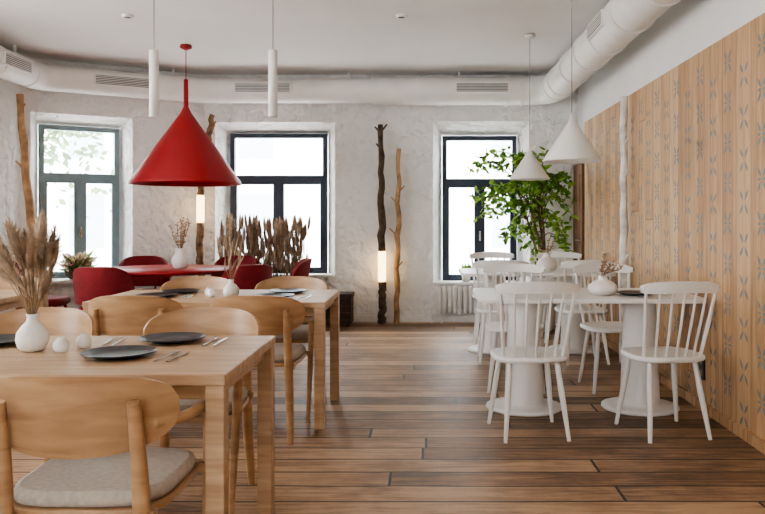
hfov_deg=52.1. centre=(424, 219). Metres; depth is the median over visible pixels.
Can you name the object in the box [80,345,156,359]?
plate
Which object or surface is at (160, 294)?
plate
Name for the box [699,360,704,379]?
power socket
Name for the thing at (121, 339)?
table knife
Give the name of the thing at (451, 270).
ground
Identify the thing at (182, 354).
table knife
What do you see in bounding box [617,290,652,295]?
plate
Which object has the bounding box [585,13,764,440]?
cladding
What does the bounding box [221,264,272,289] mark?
upholstered chair
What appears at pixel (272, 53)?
pendant lamp
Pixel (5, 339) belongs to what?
plate
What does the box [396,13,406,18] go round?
ceiling spotlight
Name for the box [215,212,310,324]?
planter
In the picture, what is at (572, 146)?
pendant lamp
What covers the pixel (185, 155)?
pendant lamp
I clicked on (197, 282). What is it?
armchair
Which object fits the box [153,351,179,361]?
fork
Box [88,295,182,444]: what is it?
armchair
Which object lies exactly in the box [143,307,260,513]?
armchair
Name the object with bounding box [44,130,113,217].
street tree
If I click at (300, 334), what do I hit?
armchair
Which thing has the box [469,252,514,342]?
spindle chair
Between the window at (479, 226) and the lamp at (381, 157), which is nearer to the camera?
the lamp at (381, 157)
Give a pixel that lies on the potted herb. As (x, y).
(465, 279)
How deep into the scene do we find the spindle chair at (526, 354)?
4.34 m
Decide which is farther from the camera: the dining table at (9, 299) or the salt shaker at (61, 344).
the dining table at (9, 299)
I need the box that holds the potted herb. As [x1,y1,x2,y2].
[461,263,471,281]
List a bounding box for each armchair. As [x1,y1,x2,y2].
[0,277,40,309]
[0,307,94,462]
[0,375,204,513]
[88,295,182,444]
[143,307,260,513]
[160,276,228,289]
[210,295,313,444]
[254,276,328,405]
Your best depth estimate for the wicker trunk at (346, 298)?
8.96 m
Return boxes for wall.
[0,78,19,312]
[20,58,204,308]
[205,75,577,314]
[578,0,764,163]
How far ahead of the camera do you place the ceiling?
7.28 m
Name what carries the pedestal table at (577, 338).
on the floor
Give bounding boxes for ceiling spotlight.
[121,14,133,18]
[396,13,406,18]
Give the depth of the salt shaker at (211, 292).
4.84 m
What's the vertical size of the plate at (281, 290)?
0.020 m
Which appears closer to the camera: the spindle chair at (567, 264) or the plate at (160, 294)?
the plate at (160, 294)
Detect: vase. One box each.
[0,209,64,351]
[168,216,190,268]
[223,232,245,295]
[536,238,557,271]
[588,253,622,295]
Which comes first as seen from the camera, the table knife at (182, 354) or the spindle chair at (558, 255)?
the table knife at (182, 354)
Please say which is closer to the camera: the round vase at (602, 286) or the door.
the round vase at (602, 286)
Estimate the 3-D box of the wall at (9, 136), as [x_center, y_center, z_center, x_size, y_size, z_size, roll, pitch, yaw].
[-4.520,-0.260,3.090,0.340,2.980,10.580,0,0,0]
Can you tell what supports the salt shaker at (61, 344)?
on the dining table at (207, 372)
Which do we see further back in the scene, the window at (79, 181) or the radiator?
the radiator
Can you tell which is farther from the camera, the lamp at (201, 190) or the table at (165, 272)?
the lamp at (201, 190)
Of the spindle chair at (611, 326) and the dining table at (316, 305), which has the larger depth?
the spindle chair at (611, 326)
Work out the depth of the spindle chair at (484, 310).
6.63 m
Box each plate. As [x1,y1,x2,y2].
[0,334,15,345]
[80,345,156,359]
[136,292,178,297]
[139,332,205,343]
[161,288,200,293]
[254,293,293,296]
[269,288,306,293]
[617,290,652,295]
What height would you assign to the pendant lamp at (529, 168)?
1.368 m
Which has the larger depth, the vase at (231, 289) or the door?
the door
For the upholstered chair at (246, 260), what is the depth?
8.70 m
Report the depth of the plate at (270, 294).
4.88 m
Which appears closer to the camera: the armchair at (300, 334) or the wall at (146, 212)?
the armchair at (300, 334)
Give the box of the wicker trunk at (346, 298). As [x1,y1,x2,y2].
[326,291,353,326]
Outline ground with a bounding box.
[47,268,459,273]
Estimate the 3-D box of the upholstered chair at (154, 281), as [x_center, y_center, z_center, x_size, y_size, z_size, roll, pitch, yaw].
[-3.036,0.814,8.424,0.542,0.836,0.573,0,0,-20]
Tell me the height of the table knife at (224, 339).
0.006 m
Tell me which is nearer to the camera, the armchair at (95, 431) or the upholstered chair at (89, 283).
the armchair at (95, 431)
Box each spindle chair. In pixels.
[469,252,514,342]
[473,260,528,364]
[482,264,545,393]
[487,281,579,442]
[536,252,581,342]
[553,260,614,365]
[572,264,632,393]
[614,281,719,442]
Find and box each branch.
[15,94,38,277]
[389,148,404,323]
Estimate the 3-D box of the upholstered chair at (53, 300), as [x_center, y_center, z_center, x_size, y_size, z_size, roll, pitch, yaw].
[-3.786,0.814,7.612,0.573,0.836,0.542,0,0,-10]
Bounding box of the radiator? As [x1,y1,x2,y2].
[431,286,482,322]
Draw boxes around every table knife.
[111,337,125,345]
[165,351,189,361]
[212,337,227,346]
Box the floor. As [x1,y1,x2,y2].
[11,322,764,513]
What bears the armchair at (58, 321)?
on the floor
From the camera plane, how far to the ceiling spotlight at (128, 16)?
6.63 m
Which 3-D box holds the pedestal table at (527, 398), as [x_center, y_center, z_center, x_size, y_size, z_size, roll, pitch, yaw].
[1.030,0.855,5.120,1.400,0.750,0.780,0,0,0]
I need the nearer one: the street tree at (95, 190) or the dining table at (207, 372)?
the dining table at (207, 372)
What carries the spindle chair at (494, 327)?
on the floor
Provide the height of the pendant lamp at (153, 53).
1.097 m
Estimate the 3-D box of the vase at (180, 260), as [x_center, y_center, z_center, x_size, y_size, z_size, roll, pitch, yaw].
[-2.409,0.216,7.718,0.240,0.526,0.178,0,0,34]
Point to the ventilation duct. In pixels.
(616, 25)
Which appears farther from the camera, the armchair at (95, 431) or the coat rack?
the coat rack
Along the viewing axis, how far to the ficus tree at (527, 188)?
8.70 m
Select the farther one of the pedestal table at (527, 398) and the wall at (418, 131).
the wall at (418, 131)
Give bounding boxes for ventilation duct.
[0,0,680,105]
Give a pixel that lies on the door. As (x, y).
(579, 169)
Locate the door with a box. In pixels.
[573,163,584,259]
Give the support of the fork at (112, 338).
on the dining table at (207, 372)
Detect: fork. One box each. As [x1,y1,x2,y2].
[101,337,116,345]
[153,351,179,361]
[201,337,218,345]
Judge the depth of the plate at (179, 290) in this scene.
5.16 m
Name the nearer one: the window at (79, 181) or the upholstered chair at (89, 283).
the upholstered chair at (89, 283)
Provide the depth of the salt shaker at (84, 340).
2.91 m
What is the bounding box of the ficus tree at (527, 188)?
[468,145,578,331]
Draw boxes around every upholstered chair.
[14,262,70,307]
[73,267,134,310]
[119,256,167,289]
[211,255,258,276]
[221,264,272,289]
[290,258,311,276]
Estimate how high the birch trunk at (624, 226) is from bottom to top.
2.302 m
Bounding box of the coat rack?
[554,166,571,324]
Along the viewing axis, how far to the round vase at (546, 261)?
7.24 m
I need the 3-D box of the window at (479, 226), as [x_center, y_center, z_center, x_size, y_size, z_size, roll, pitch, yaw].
[0.680,-0.132,9.527,1.149,1.817,0.375,0,0,0]
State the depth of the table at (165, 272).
7.56 m
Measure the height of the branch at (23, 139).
2.554 m
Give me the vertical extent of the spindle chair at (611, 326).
0.898 m
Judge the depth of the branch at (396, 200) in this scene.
9.25 m
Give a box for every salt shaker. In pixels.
[53,337,68,352]
[76,333,91,348]
[207,288,215,296]
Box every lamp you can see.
[128,44,240,186]
[149,0,158,117]
[196,114,215,275]
[268,0,277,117]
[375,124,387,323]
[510,34,549,180]
[543,0,600,163]
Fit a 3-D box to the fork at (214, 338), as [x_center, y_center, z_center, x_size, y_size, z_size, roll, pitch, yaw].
[-0.842,0.475,3.053,0.021,0.006,0.200,0,0,0]
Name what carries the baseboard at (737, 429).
attached to the wall at (687, 28)
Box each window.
[38,124,119,283]
[230,133,333,276]
[434,136,520,284]
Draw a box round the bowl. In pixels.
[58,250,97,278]
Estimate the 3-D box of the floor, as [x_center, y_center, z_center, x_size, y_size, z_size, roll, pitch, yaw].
[-1.255,1.280,3.600,7.190,0.100,12.600,0,0,0]
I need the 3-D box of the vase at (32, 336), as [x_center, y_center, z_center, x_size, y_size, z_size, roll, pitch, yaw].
[-1.473,0.214,2.829,0.252,0.530,0.278,0,0,39]
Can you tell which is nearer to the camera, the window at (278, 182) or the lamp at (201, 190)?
the lamp at (201, 190)
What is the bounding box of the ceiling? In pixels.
[0,0,609,74]
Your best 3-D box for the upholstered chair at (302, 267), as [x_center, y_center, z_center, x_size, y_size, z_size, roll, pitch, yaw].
[-1.454,0.814,8.058,0.573,0.836,0.542,0,0,-10]
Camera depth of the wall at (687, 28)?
5.99 m
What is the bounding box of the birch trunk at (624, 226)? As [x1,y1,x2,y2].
[619,96,628,362]
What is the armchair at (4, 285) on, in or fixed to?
on the floor
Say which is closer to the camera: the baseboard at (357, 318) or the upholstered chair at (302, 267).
the upholstered chair at (302, 267)
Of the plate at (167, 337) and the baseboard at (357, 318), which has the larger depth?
the baseboard at (357, 318)
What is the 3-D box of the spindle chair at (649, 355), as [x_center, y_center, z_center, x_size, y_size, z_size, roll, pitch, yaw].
[1.387,0.784,4.503,0.482,0.898,0.506,0,0,-10]
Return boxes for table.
[0,290,48,310]
[0,336,275,513]
[82,290,339,429]
[116,264,228,286]
[459,268,615,353]
[473,288,706,416]
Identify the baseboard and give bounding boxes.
[312,315,557,321]
[590,331,764,454]

